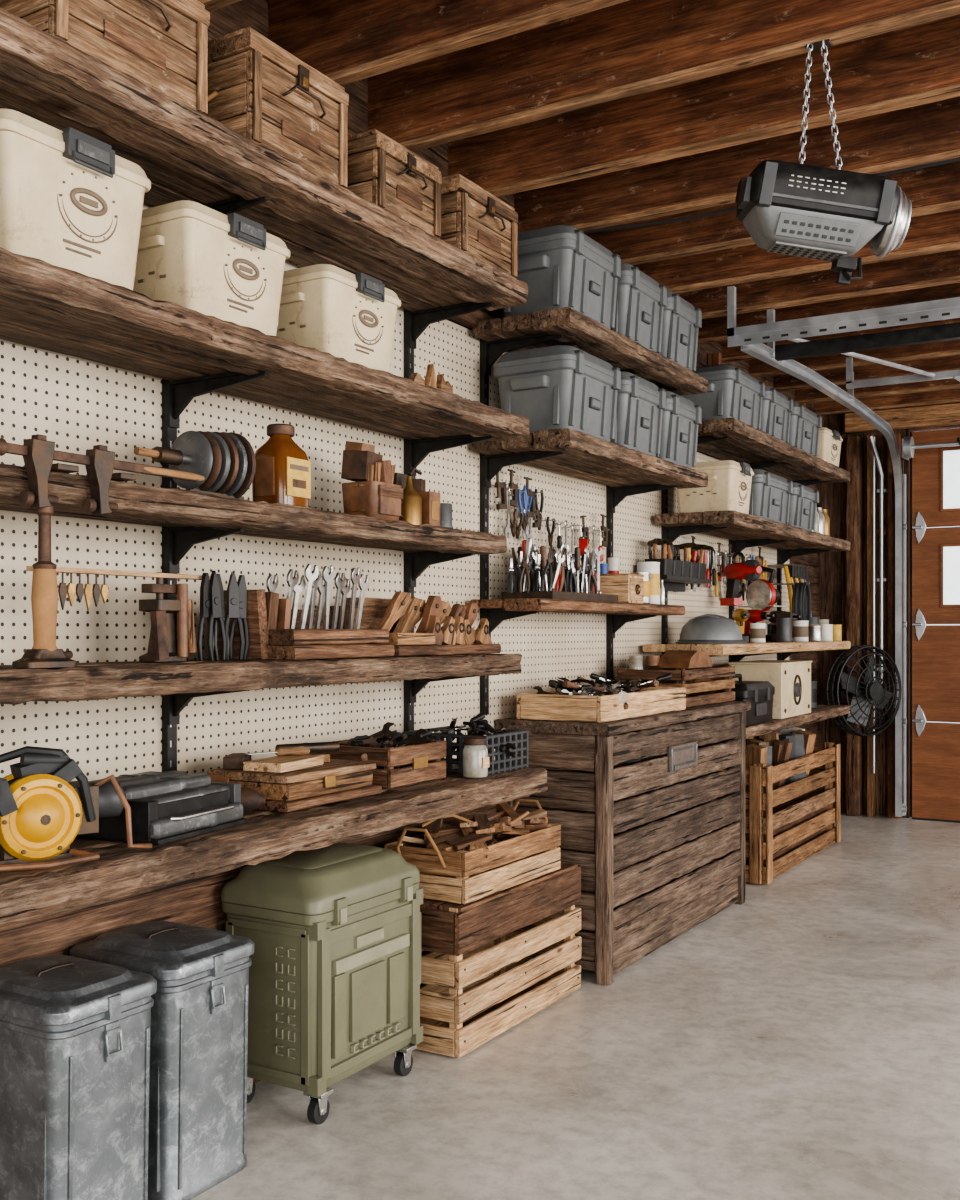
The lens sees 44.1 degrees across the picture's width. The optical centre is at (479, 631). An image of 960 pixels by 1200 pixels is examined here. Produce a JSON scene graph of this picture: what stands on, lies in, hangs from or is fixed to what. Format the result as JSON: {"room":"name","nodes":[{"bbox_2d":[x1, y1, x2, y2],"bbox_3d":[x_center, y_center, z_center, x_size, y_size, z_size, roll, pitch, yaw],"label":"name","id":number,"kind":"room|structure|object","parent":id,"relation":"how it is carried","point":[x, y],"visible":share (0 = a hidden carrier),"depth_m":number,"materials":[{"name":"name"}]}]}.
{"room":"garage","nodes":[
{"label":"garage","id":0,"kind":"room"},
{"bbox_2d":[0,0,819,1083],"bbox_3d":[-0.170,-0.260,4.135,0.100,3.020,9.920,0,0,31],"label":"wall","id":1,"kind":"structure","parent":0,"point":[194,902],"depth_m":3.13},
{"bbox_2d":[0,202,788,780],"bbox_3d":[-0.216,-0.265,3.947,0.011,1.630,8.550,0,0,31],"label":"pegboard","id":2,"kind":"object","parent":1,"relation":"attached to","point":[79,405],"visible":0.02,"depth_m":3.28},
{"bbox_2d":[162,378,176,771],"bbox_3d":[-0.779,-0.330,2.976,0.021,1.500,0.032,0,0,31],"label":"rail","id":3,"kind":"object","parent":2,"relation":"attached to","point":[169,434],"visible":0.38,"depth_m":2.96,"materials":[{"name":"black metal"}]},
{"bbox_2d":[0,465,506,586],"bbox_3d":[-0.792,-0.229,2.622,0.321,0.163,2.885,0,0,31],"label":"shelf","id":4,"kind":"object","parent":2,"relation":"attached to","point":[191,518],"visible":0.9,"depth_m":2.88,"materials":[{"name":"brown wood"}]},
{"bbox_2d":[0,434,204,514],"bbox_3d":[-0.784,-0.299,2.329,0.082,0.137,0.630,0,0,31],"label":"clamp","id":5,"kind":"object","parent":4,"relation":"on","point":[38,453],"visible":0.98,"depth_m":2.30,"materials":[{"name":"wood"}]},
{"bbox_2d":[134,431,255,497],"bbox_3d":[-0.673,-0.397,2.769,0.166,0.172,0.340,0,0,31],"label":"discs","id":6,"kind":"object","parent":4,"relation":"on","point":[226,461],"visible":0.92,"depth_m":2.77,"materials":[{"name":"metal"}]},
{"bbox_2d":[252,423,310,507],"bbox_3d":[-0.502,-0.416,2.992,0.118,0.212,0.122,0,0,31],"label":"bottle","id":7,"kind":"object","parent":4,"relation":"on","point":[282,475],"visible":0.83,"depth_m":2.95,"materials":[{"name":"glass"}]},
{"bbox_2d":[341,441,402,519],"bbox_3d":[-0.307,-0.425,3.378,0.140,0.230,0.155,0,0,31],"label":"wooden boxes","id":8,"kind":"object","parent":4,"relation":"on","point":[372,493],"visible":0.93,"depth_m":3.33,"materials":[{"name":"brown wood"}]},
{"bbox_2d":[393,467,451,528],"bbox_3d":[-0.180,-0.403,3.568,0.095,0.185,0.254,0,0,31],"label":"bottles","id":9,"kind":"object","parent":4,"relation":"on","point":[418,505],"visible":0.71,"depth_m":3.54,"materials":[{"name":"gold metal"}]},
{"bbox_2d":[0,653,521,724],"bbox_3d":[-0.767,0.149,2.608,0.377,0.165,2.885,0,0,31],"label":"shelf","id":10,"kind":"object","parent":2,"relation":"attached to","point":[183,681],"visible":0.88,"depth_m":2.66,"materials":[{"name":"brown wood"}]},
{"bbox_2d":[12,503,75,668],"bbox_3d":[-0.816,-0.088,2.229,0.056,0.310,0.116,0,0,31],"label":"stand","id":11,"kind":"object","parent":10,"relation":"on","point":[44,653],"visible":0.97,"depth_m":2.21,"materials":[{"name":"wood"}]},
{"bbox_2d":[26,566,209,661],"bbox_3d":[-0.774,-0.034,2.594,0.077,0.202,0.505,0,0,31],"label":"tool rack","id":12,"kind":"object","parent":10,"relation":"on","point":[164,645],"visible":0.88,"depth_m":2.65,"materials":[{"name":"brown wood"}]},
{"bbox_2d":[197,570,248,660],"bbox_3d":[-0.609,-0.038,2.812,0.037,0.213,0.166,0,0,37],"label":"pliers","id":13,"kind":"object","parent":10,"relation":"on","point":[212,605],"visible":1,"depth_m":2.80,"materials":[{"name":"black metal"}]},
{"bbox_2d":[207,564,394,659],"bbox_3d":[-0.464,-0.052,3.089,0.270,0.240,0.460,0,0,31],"label":"rack","id":14,"kind":"object","parent":10,"relation":"on","point":[277,630],"visible":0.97,"depth_m":2.99,"materials":[{"name":"brown wood"}]},
{"bbox_2d":[330,591,500,655],"bbox_3d":[-0.177,-0.025,3.549,0.250,0.184,0.612,0,0,31],"label":"tray","id":15,"kind":"object","parent":10,"relation":"on","point":[399,614],"visible":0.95,"depth_m":3.45,"materials":[{"name":"brown wood"}]},
{"bbox_2d":[0,11,527,348],"bbox_3d":[-0.759,-1.016,2.603,0.397,0.172,2.885,0,0,31],"label":"shelf","id":16,"kind":"object","parent":2,"relation":"attached to","point":[184,153],"visible":0.84,"depth_m":2.75,"materials":[{"name":"brown wood"}]},
{"bbox_2d":[0,0,209,114],"bbox_3d":[-0.826,-1.224,2.436,0.352,0.245,0.441,0,0,31],"label":"wooden box","id":17,"kind":"object","parent":16,"relation":"on","point":[162,44],"visible":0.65,"depth_m":2.39,"materials":[{"name":"brown wood"}]},
{"bbox_2d":[206,27,348,188],"bbox_3d":[-0.561,-1.232,2.877,0.352,0.260,0.392,0,0,31],"label":"wooden box","id":18,"kind":"object","parent":16,"relation":"on","point":[268,96],"visible":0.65,"depth_m":2.75,"materials":[{"name":"brown wood"}]},
{"bbox_2d":[345,129,441,237],"bbox_3d":[-0.328,-1.204,3.268,0.352,0.205,0.342,0,0,31],"label":"wooden box","id":19,"kind":"object","parent":16,"relation":"on","point":[381,170],"visible":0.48,"depth_m":3.15,"materials":[{"name":"brown wood"}]},
{"bbox_2d":[439,174,517,276],"bbox_3d":[-0.109,-1.214,3.632,0.352,0.225,0.372,0,0,31],"label":"wooden box","id":20,"kind":"object","parent":16,"relation":"on","point":[474,220],"visible":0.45,"depth_m":3.52,"materials":[{"name":"brown wood"}]},
{"bbox_2d":[0,248,529,475],"bbox_3d":[-0.755,-0.596,2.609,0.397,0.168,2.899,0,0,31],"label":"shelf","id":21,"kind":"object","parent":2,"relation":"attached to","point":[44,306],"visible":1,"depth_m":2.74,"materials":[{"name":"brown wood"}]},
{"bbox_2d":[0,108,150,289],"bbox_3d":[-0.873,-0.812,2.330,0.318,0.265,0.364,0,0,31],"label":"storage bin","id":22,"kind":"object","parent":21,"relation":"on","point":[67,200],"visible":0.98,"depth_m":2.23,"materials":[{"name":"plastic"}]},
{"bbox_2d":[133,200,289,336],"bbox_3d":[-0.646,-0.800,2.709,0.318,0.240,0.350,0,0,31],"label":"storage bin","id":23,"kind":"object","parent":21,"relation":"on","point":[191,255],"visible":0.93,"depth_m":2.58,"materials":[{"name":"plastic"}]},
{"bbox_2d":[276,264,400,374],"bbox_3d":[-0.408,-0.795,3.106,0.318,0.230,0.336,0,0,31],"label":"storage bin","id":24,"kind":"object","parent":21,"relation":"on","point":[328,308],"visible":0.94,"depth_m":2.97,"materials":[{"name":"plastic"}]},
{"bbox_2d":[409,364,452,393],"bbox_3d":[-0.141,-0.722,3.384,0.020,0.084,0.220,0,0,31],"label":"blocks","id":25,"kind":"object","parent":21,"relation":"on","point":[430,379],"visible":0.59,"depth_m":3.38,"materials":[{"name":"beige wood"}]},
{"bbox_2d":[0,767,547,925],"bbox_3d":[-0.729,0.513,2.585,0.467,0.177,2.885,0,0,31],"label":"shelf","id":26,"kind":"object","parent":2,"relation":"attached to","point":[266,835],"visible":0.66,"depth_m":2.54,"materials":[{"name":"brown wood"}]},
{"bbox_2d":[0,746,152,871],"bbox_3d":[-0.810,0.319,2.223,0.198,0.212,0.373,0,0,44],"label":"saw","id":27,"kind":"object","parent":26,"relation":"on","point":[43,811],"visible":1,"depth_m":2.18,"materials":[{"name":"yellow metal"}]},
{"bbox_2d":[75,770,245,844],"bbox_3d":[-0.693,0.368,2.551,0.270,0.113,0.312,0,0,24],"label":"cases","id":28,"kind":"object","parent":26,"relation":"on","point":[168,806],"visible":0.82,"depth_m":2.48,"materials":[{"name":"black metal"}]},
{"bbox_2d":[209,774,265,812],"bbox_3d":[-0.594,0.379,2.776,0.200,0.082,0.101,0,0,18],"label":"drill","id":29,"kind":"object","parent":26,"relation":"on","point":[251,799],"visible":0.28,"depth_m":2.74,"materials":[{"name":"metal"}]},
{"bbox_2d":[207,741,381,811],"bbox_3d":[-0.477,0.356,3.025,0.286,0.138,0.380,0,0,31],"label":"wooden trays","id":30,"kind":"object","parent":26,"relation":"on","point":[299,777],"visible":0.92,"depth_m":2.93,"materials":[{"name":"brown wood"}]},
{"bbox_2d":[316,722,445,787],"bbox_3d":[-0.258,0.339,3.380,0.324,0.170,0.315,0,0,31],"label":"crate","id":31,"kind":"object","parent":26,"relation":"on","point":[400,759],"visible":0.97,"depth_m":3.29,"materials":[{"name":"brown wood"}]},
{"bbox_2d":[402,712,532,774],"bbox_3d":[-0.013,0.342,3.704,0.343,0.167,0.313,0,0,31],"label":"plastic basket","id":32,"kind":"object","parent":26,"relation":"on","point":[504,741],"visible":0.71,"depth_m":3.62,"materials":[{"name":"plastic"}]},
{"bbox_2d":[463,736,488,778],"bbox_3d":[-0.014,0.366,3.470,0.074,0.117,0.074,0,0,31],"label":"jar","id":33,"kind":"object","parent":26,"relation":"on","point":[475,751],"visible":1,"depth_m":3.44,"materials":[{"name":"glass"}]},
{"bbox_2d":[404,309,413,736],"bbox_3d":[-0.233,-0.330,3.888,0.021,1.500,0.032,0,0,31],"label":"rail","id":34,"kind":"object","parent":2,"relation":"attached to","point":[408,351],"visible":0.37,"depth_m":3.88,"materials":[{"name":"black metal"}]},
{"bbox_2d":[480,339,488,714],"bbox_3d":[0.016,-0.390,4.303,0.021,1.380,0.032,0,0,31],"label":"rail","id":35,"kind":"object","parent":2,"relation":"attached to","point":[484,378],"visible":0.62,"depth_m":4.29,"materials":[{"name":"black metal"}]},
{"bbox_2d":[494,469,543,537],"bbox_3d":[0.134,-0.474,4.459,0.057,0.255,0.383,0,0,31],"label":"tools","id":36,"kind":"object","parent":2,"relation":"hanging from","point":[529,501],"depth_m":4.42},
{"bbox_2d":[509,498,540,542],"bbox_3d":[0.150,-0.425,4.487,0.057,0.186,0.238,0,0,31],"label":"tools","id":37,"kind":"object","parent":2,"relation":"hanging from","point":[515,528],"depth_m":4.46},
{"bbox_2d":[542,514,608,560],"bbox_3d":[0.390,-0.393,4.887,0.057,0.222,0.557,0,0,31],"label":"tools","id":38,"kind":"object","parent":2,"relation":"hanging from","point":[603,530],"depth_m":4.90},
{"bbox_2d":[470,598,684,637],"bbox_3d":[0.425,-0.044,4.676,0.297,0.144,1.340,0,0,31],"label":"shelf","id":39,"kind":"object","parent":2,"relation":"attached to","point":[621,613],"visible":1,"depth_m":4.28,"materials":[{"name":"brown wood"}]},
{"bbox_2d":[501,538,617,601],"bbox_3d":[0.298,-0.238,4.493,0.226,0.244,0.586,0,0,31],"label":"pliers","id":40,"kind":"object","parent":39,"relation":"on","point":[559,573],"visible":1,"depth_m":4.32,"materials":[{"name":"metal"}]},
{"bbox_2d":[600,573,643,603],"bbox_3d":[0.565,-0.174,4.802,0.180,0.117,0.155,0,0,31],"label":"drawer box","id":41,"kind":"object","parent":39,"relation":"on","point":[629,587],"visible":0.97,"depth_m":4.73,"materials":[{"name":"brown wood"}]},
{"bbox_2d":[637,562,659,603],"bbox_3d":[0.716,-0.206,5.050,0.100,0.180,0.099,0,0,31],"label":"tin","id":42,"kind":"object","parent":39,"relation":"on","point":[653,568],"visible":0.65,"depth_m":5.01,"materials":[{"name":"white plastic"}]},
{"bbox_2d":[472,428,708,512],"bbox_3d":[0.478,-0.608,4.668,0.397,0.165,1.339,0,0,31],"label":"shelf","id":43,"kind":"object","parent":2,"relation":"attached to","point":[566,451],"visible":0.98,"depth_m":4.41,"materials":[{"name":"brown wood"}]},
{"bbox_2d":[494,345,620,440],"bbox_3d":[0.283,-0.844,4.295,0.332,0.307,0.459,0,0,31],"label":"storage tote","id":44,"kind":"object","parent":43,"relation":"on","point":[558,386],"visible":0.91,"depth_m":4.14,"materials":[{"name":"plastic"}]},
{"bbox_2d":[610,371,665,456],"bbox_3d":[0.517,-0.844,4.685,0.332,0.307,0.410,0,0,31],"label":"storage tote","id":45,"kind":"object","parent":43,"relation":"on","point":[640,403],"visible":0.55,"depth_m":4.56,"materials":[{"name":"plastic"}]},
{"bbox_2d":[656,391,701,467],"bbox_3d":[0.727,-0.844,5.037,0.332,0.307,0.391,0,0,31],"label":"storage tote","id":46,"kind":"object","parent":43,"relation":"on","point":[681,417],"visible":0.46,"depth_m":4.94,"materials":[{"name":"plastic"}]},
{"bbox_2d":[472,306,708,395],"bbox_3d":[0.478,-1.018,4.668,0.397,0.165,1.339,0,0,31],"label":"shelf","id":47,"kind":"object","parent":2,"relation":"attached to","point":[562,325],"visible":0.77,"depth_m":4.27,"materials":[{"name":"brown wood"}]},
{"bbox_2d":[503,225,620,328],"bbox_3d":[0.283,-1.256,4.295,0.332,0.312,0.459,0,0,31],"label":"storage tote","id":48,"kind":"object","parent":47,"relation":"on","point":[559,266],"visible":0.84,"depth_m":4.13,"materials":[{"name":"plastic"}]},
{"bbox_2d":[611,263,666,352],"bbox_3d":[0.522,-1.256,4.694,0.332,0.312,0.410,0,0,31],"label":"storage tote","id":49,"kind":"object","parent":47,"relation":"on","point":[641,300],"visible":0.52,"depth_m":4.56,"materials":[{"name":"plastic"}]},
{"bbox_2d":[659,290,701,371],"bbox_3d":[0.730,-1.256,5.041,0.332,0.312,0.381,0,0,31],"label":"storage tote","id":50,"kind":"object","parent":47,"relation":"on","point":[682,321],"visible":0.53,"depth_m":4.94,"materials":[{"name":"plastic"}]},
{"bbox_2d":[606,485,612,679],"bbox_3d":[0.574,-0.390,5.234,0.021,1.380,0.032,0,0,31],"label":"rail","id":51,"kind":"object","parent":2,"relation":"attached to","point":[609,516],"visible":0.41,"depth_m":5.22,"materials":[{"name":"black metal"}]},
{"bbox_2d":[661,489,667,653],"bbox_3d":[0.900,-0.260,5.779,0.021,1.380,0.032,0,0,31],"label":"rail","id":52,"kind":"object","parent":2,"relation":"attached to","point":[664,493],"visible":0.28,"depth_m":5.77,"materials":[{"name":"black metal"}]},
{"bbox_2d":[644,538,715,591],"bbox_3d":[0.941,-0.320,5.651,0.221,0.240,0.568,0,0,31],"label":"tool rack","id":53,"kind":"object","parent":2,"relation":"attached to","point":[675,573],"visible":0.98,"depth_m":5.64,"materials":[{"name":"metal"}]},
{"bbox_2d":[683,536,742,600],"bbox_3d":[1.234,-0.327,6.292,0.061,0.319,0.861,0,0,31],"label":"tools","id":54,"kind":"object","parent":2,"relation":"hanging from","point":[723,562],"depth_m":6.30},
{"bbox_2d":[720,552,761,605],"bbox_3d":[1.357,-0.281,6.263,0.126,0.283,0.367,0,0,-13],"label":"cordless drill","id":55,"kind":"object","parent":2,"relation":"hanging from","point":[749,570],"visible":1,"depth_m":6.23,"materials":[{"name":"plastic"}]},
{"bbox_2d":[642,641,850,661],"bbox_3d":[1.511,0.130,6.392,0.397,0.150,2.320,0,0,31],"label":"shelf","id":56,"kind":"object","parent":2,"relation":"attached to","point":[738,652],"visible":0.9,"depth_m":5.78,"materials":[{"name":"brown wood"}]},
{"bbox_2d":[675,614,746,643],"bbox_3d":[1.105,-0.016,5.679,0.340,0.142,0.338,0,0,31],"label":"hard hat","id":57,"kind":"object","parent":56,"relation":"on","point":[706,628],"visible":1,"depth_m":5.57,"materials":[{"name":"metal"}]},
{"bbox_2d":[732,608,749,642],"bbox_3d":[1.315,-0.032,5.943,0.070,0.174,0.240,0,0,1],"label":"cordless drill","id":58,"kind":"object","parent":56,"relation":"on","point":[740,616],"visible":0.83,"depth_m":5.94,"materials":[{"name":"yellow plastic"}]},
{"bbox_2d":[750,623,765,642],"bbox_3d":[1.429,0.005,6.103,0.080,0.100,0.079,0,0,31],"label":"tin","id":59,"kind":"object","parent":56,"relation":"on","point":[757,630],"visible":1,"depth_m":6.07,"materials":[{"name":"white plastic"}]},
{"bbox_2d":[744,610,774,641],"bbox_3d":[1.461,-0.032,6.241,0.070,0.174,0.240,0,0,-29],"label":"cordless drill","id":60,"kind":"object","parent":56,"relation":"on","point":[755,616],"visible":0.56,"depth_m":6.22,"materials":[{"name":"red plastic"}]},
{"bbox_2d":[776,618,791,641],"bbox_3d":[1.621,-0.010,6.326,0.080,0.130,0.079,0,0,31],"label":"tin","id":61,"kind":"object","parent":56,"relation":"on","point":[783,625],"visible":0.94,"depth_m":6.29,"materials":[{"name":"grey metal"}]},
{"bbox_2d":[792,621,808,641],"bbox_3d":[1.830,-0.005,6.772,0.090,0.120,0.089,0,0,31],"label":"tin","id":62,"kind":"object","parent":56,"relation":"on","point":[800,629],"visible":0.98,"depth_m":6.74,"materials":[{"name":"white plastic"}]},
{"bbox_2d":[654,510,849,563],"bbox_3d":[1.549,-0.478,6.457,0.397,0.163,2.170,0,0,31],"label":"shelf","id":63,"kind":"object","parent":2,"relation":"attached to","point":[745,530],"visible":1,"depth_m":6.06,"materials":[{"name":"brown wood"}]},
{"bbox_2d":[677,460,753,513],"bbox_3d":[1.129,-0.680,5.682,0.318,0.240,0.336,0,0,31],"label":"storage bin","id":64,"kind":"object","parent":63,"relation":"on","point":[729,481],"visible":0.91,"depth_m":5.55,"materials":[{"name":"plastic"}]},
{"bbox_2d":[748,469,792,523],"bbox_3d":[1.394,-0.690,6.150,0.332,0.259,0.576,0,0,31],"label":"storage tote","id":65,"kind":"object","parent":63,"relation":"on","point":[770,493],"visible":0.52,"depth_m":5.99,"materials":[{"name":"plastic"}]},
{"bbox_2d":[786,482,818,530],"bbox_3d":[1.679,-0.690,6.625,0.332,0.259,0.469,0,0,31],"label":"storage tote","id":66,"kind":"object","parent":63,"relation":"on","point":[804,500],"visible":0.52,"depth_m":6.49,"materials":[{"name":"plastic"}]},
{"bbox_2d":[812,506,829,535],"bbox_3d":[2.001,-0.655,7.078,0.076,0.190,0.436,0,0,31],"label":"bottle","id":67,"kind":"object","parent":63,"relation":"on","point":[822,522],"visible":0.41,"depth_m":7.10,"materials":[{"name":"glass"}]},
{"bbox_2d":[739,547,766,600],"bbox_3d":[1.559,-0.326,6.834,0.061,0.341,0.500,0,0,31],"label":"tools","id":68,"kind":"object","parent":2,"relation":"hanging from","point":[760,559],"depth_m":6.82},
{"bbox_2d":[738,566,786,611],"bbox_3d":[1.550,-0.237,6.554,0.179,0.253,0.305,0,0,-43],"label":"saw","id":69,"kind":"object","parent":2,"relation":"hanging from","point":[761,594],"visible":0.84,"depth_m":6.48,"materials":[{"name":"metal"}]},
{"bbox_2d":[697,417,849,485],"bbox_3d":[1.549,-0.903,6.456,0.397,0.163,2.170,0,0,31],"label":"shelf","id":70,"kind":"object","parent":2,"relation":"attached to","point":[730,438],"visible":0.88,"depth_m":6.21,"materials":[{"name":"brown wood"}]},
{"bbox_2d":[682,364,764,428],"bbox_3d":[1.157,-1.119,5.755,0.332,0.269,0.537,0,0,31],"label":"storage tote","id":71,"kind":"object","parent":70,"relation":"on","point":[733,392],"visible":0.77,"depth_m":5.55,"materials":[{"name":"plastic"}]},
{"bbox_2d":[757,386,792,441],"bbox_3d":[1.421,-1.119,6.195,0.332,0.269,0.449,0,0,31],"label":"storage tote","id":72,"kind":"object","parent":70,"relation":"on","point":[776,407],"visible":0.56,"depth_m":6.07,"materials":[{"name":"plastic"}]},
{"bbox_2d":[786,402,821,455],"bbox_3d":[1.697,-1.119,6.655,0.332,0.269,0.537,0,0,31],"label":"storage tote","id":73,"kind":"object","parent":70,"relation":"on","point":[805,424],"visible":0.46,"depth_m":6.53,"materials":[{"name":"plastic"}]},
{"bbox_2d":[816,427,842,466],"bbox_3d":[2.007,-1.090,7.109,0.278,0.210,0.400,0,0,31],"label":"storage bin","id":74,"kind":"object","parent":70,"relation":"on","point":[829,446],"visible":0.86,"depth_m":6.98,"materials":[{"name":"plastic"}]},
{"bbox_2d":[777,549,781,659],"bbox_3d":[1.866,-0.260,7.392,0.021,1.380,0.032,0,0,31],"label":"rail","id":75,"kind":"object","parent":2,"relation":"attached to","point":[779,570],"visible":0.32,"depth_m":7.38,"materials":[{"name":"black metal"}]},
{"bbox_2d":[764,564,811,625],"bbox_3d":[1.860,-0.200,7.197,0.212,0.408,0.377,0,0,31],"label":"tool rack","id":76,"kind":"object","parent":2,"relation":"hanging from","point":[793,573],"visible":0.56,"depth_m":7.06,"materials":[{"name":"yellow plastic"}]},
{"bbox_2d":[772,582,810,625],"bbox_3d":[1.769,-0.150,6.908,0.319,0.278,0.171,0,0,12],"label":"hose","id":77,"kind":"object","parent":2,"relation":"hanging from","point":[801,596],"visible":0.7,"depth_m":6.84,"materials":[{"name":"rubber"}]},
{"bbox_2d":[745,705,849,738],"bbox_3d":[1.588,0.527,6.521,0.397,0.155,2.017,0,0,31],"label":"shelf","id":78,"kind":"object","parent":2,"relation":"attached to","point":[822,712],"visible":0.44,"depth_m":6.33,"materials":[{"name":"brown wood"}]},
{"bbox_2d":[714,674,774,725],"bbox_3d":[1.270,0.330,5.907,0.288,0.239,0.460,0,0,31],"label":"toolbox","id":79,"kind":"object","parent":78,"relation":"on","point":[760,694],"visible":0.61,"depth_m":5.80,"materials":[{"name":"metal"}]},
{"bbox_2d":[728,660,811,718],"bbox_3d":[1.582,0.304,6.430,0.297,0.291,0.572,0,0,31],"label":"storage bin","id":80,"kind":"object","parent":78,"relation":"on","point":[791,679],"visible":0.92,"depth_m":6.23,"materials":[{"name":"plastic"}]},
{"bbox_2d":[347,132,805,407],"bbox_3d":[-0.024,-1.288,4.211,0.069,0.405,9.199,0,0,31],"label":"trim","id":81,"kind":"structure","parent":1,"relation":"attached to","point":[468,320],"depth_m":4.25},
{"bbox_2d":[825,645,901,736],"bbox_3d":[2.457,0.380,7.736,0.593,0.596,0.353,0,0,-37],"label":"fan","id":82,"kind":"object","parent":1,"relation":"attached to","point":[864,694],"visible":0.98,"depth_m":7.64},
{"bbox_2d":[191,813,959,1199],"bbox_3d":[2.233,1.300,1.821,6.600,0.100,11.420,0,0,31],"label":"floor","id":83,"kind":"structure","parent":0,"point":[800,1040],"depth_m":3.26,"materials":[{"name":"concrete"}]},
{"bbox_2d":[0,955,156,1199],"bbox_3d":[-0.876,0.970,2.454,0.352,0.560,0.278,0,0,31],"label":"trash bin","id":84,"kind":"object","parent":83,"relation":"on","point":[75,1032],"visible":1,"depth_m":2.34,"materials":[{"name":"metal"}]},
{"bbox_2d":[69,921,253,1199],"bbox_3d":[-0.734,0.970,2.750,0.352,0.560,0.294,0,0,31],"label":"trash bin","id":85,"kind":"object","parent":83,"relation":"on","point":[199,1029],"visible":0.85,"depth_m":2.64,"materials":[{"name":"metal"}]},
{"bbox_2d":[221,843,422,1123],"bbox_3d":[-0.412,0.929,3.261,0.352,0.642,0.526,0,0,31],"label":"storage bin","id":86,"kind":"object","parent":83,"relation":"on","point":[334,930],"visible":0.95,"depth_m":3.07,"materials":[{"name":"green plastic"}]},
{"bbox_2d":[416,863,581,1058],"bbox_3d":[0.001,1.029,3.887,0.348,0.440,0.810,0,0,31],"label":"wooden crate","id":87,"kind":"object","parent":83,"relation":"on","point":[480,978],"visible":0.61,"depth_m":3.68,"materials":[{"name":"brown wood"}]},
{"bbox_2d":[384,799,560,904],"bbox_3d":[-0.022,0.692,3.849,0.366,0.229,0.718,0,0,31],"label":"wooden box","id":88,"kind":"object","parent":87,"relation":"on","point":[462,863],"visible":0.88,"depth_m":3.70,"materials":[{"name":"brown wood"}]},
{"bbox_2d":[496,701,750,985],"bbox_3d":[0.655,0.785,4.928,0.460,0.930,1.568,0,0,31],"label":"base cabinet","id":89,"kind":"object","parent":83,"relation":"on","point":[629,798],"visible":0.86,"depth_m":4.51,"materials":[{"name":"wood"}]},
{"bbox_2d":[517,671,685,722],"bbox_3d":[0.484,0.243,4.617,0.411,0.154,0.820,0,0,31],"label":"tray","id":90,"kind":"object","parent":89,"relation":"on","point":[601,700],"visible":1,"depth_m":4.36,"materials":[{"name":"brown wood"}]},
{"bbox_2d":[615,650,734,707],"bbox_3d":[0.877,0.200,5.279,0.320,0.239,0.640,0,0,31],"label":"crate","id":91,"kind":"object","parent":89,"relation":"on","point":[693,670],"visible":0.62,"depth_m":5.11,"materials":[{"name":"brown wood"}]},
{"bbox_2d":[710,742,840,884],"bbox_3d":[1.607,0.952,6.512,0.385,0.595,1.415,0,0,31],"label":"wooden crate","id":92,"kind":"object","parent":83,"relation":"on","point":[786,825],"visible":0.68,"depth_m":6.22,"materials":[{"name":"beige wood"}]},
{"bbox_2d":[745,727,815,792],"bbox_3d":[1.630,0.737,6.561,0.335,0.385,0.998,0,0,31],"label":"scraps","id":93,"kind":"object","parent":92,"relation":"in","point":[769,749],"visible":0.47,"depth_m":6.34,"materials":[{"name":"brown wood"}]},
{"bbox_2d":[198,0,959,414],"bbox_3d":[2.645,-1.637,2.509,6.400,0.284,9.444,0,0,31],"label":"ceiling","id":94,"kind":"structure","parent":0,"point":[593,114],"depth_m":3.66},
{"bbox_2d":[735,39,911,285],"bbox_3d":[0.867,-1.199,3.004,0.431,0.592,0.257,0,0,1],"label":"garage door opener","id":95,"kind":"object","parent":94,"relation":"attached to","point":[787,208],"visible":1,"depth_m":2.92,"materials":[{"name":"black metal"}]},
{"bbox_2d":[741,309,906,816],"bbox_3d":[1.989,-0.135,6.527,0.075,2.710,3.246,0,0,31],"label":"door track","id":96,"kind":"object","parent":94,"relation":"attached to","point":[765,353],"visible":0.93,"depth_m":7.82,"materials":[{"name":"metal"}]},
{"bbox_2d":[902,436,959,459],"bbox_3d":[4.168,-1.190,6.881,3.281,0.140,0.270,0,0,31],"label":"rod","id":97,"kind":"object","parent":96,"relation":"attached to","point":[908,447],"visible":1,"depth_m":7.59,"materials":[{"name":"metal"}]},
{"bbox_2d":[727,286,959,388],"bbox_3d":[3.207,-1.340,5.389,3.395,0.300,2.662,0,0,31],"label":"rail","id":98,"kind":"object","parent":94,"relation":"attached to","point":[794,330],"visible":1,"depth_m":4.97,"materials":[{"name":"metal"}]},
{"bbox_2d":[587,157,959,232],"bbox_3d":[2.050,-1.479,3.413,3.851,0.024,0.067,0,0,31],"label":"beam","id":99,"kind":"structure","parent":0,"point":[954,159],"depth_m":4.18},
{"bbox_2d":[819,402,959,817],"bbox_3d":[5.093,-0.250,6.694,6.500,3.000,0.120,0,0,31],"label":"wall","id":100,"kind":"structure","parent":0,"point":[833,566],"depth_m":8.14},
{"bbox_2d":[845,434,900,818],"bbox_3d":[2.660,-0.040,8.032,0.350,2.580,0.115,0,0,31],"label":"trim","id":101,"kind":"structure","parent":100,"relation":"attached to","point":[853,445],"depth_m":8.03,"materials":[{"name":"brown wood"}]},
{"bbox_2d":[869,436,894,772],"bbox_3d":[2.694,-0.182,7.972,0.173,2.265,0.070,0,0,3],"label":"conduit pipes","id":102,"kind":"object","parent":100,"relation":"attached to","point":[881,490],"visible":0.87,"depth_m":7.96,"materials":[{"name":"metal"}]},
{"bbox_2d":[845,403,959,433],"bbox_3d":[5.123,-1.425,6.548,6.099,0.130,0.080,0,0,31],"label":"trim","id":103,"kind":"structure","parent":100,"relation":"attached to","point":[944,414],"depth_m":7.86,"materials":[{"name":"brown wood"}]},
{"bbox_2d":[912,428,959,822],"bbox_3d":[4.418,-0.042,7.002,3.575,2.584,0.085,0,0,31],"label":"door","id":104,"kind":"structure","parent":100,"relation":"in","point":[935,471],"depth_m":7.83,"materials":[{"name":"brown wood"}]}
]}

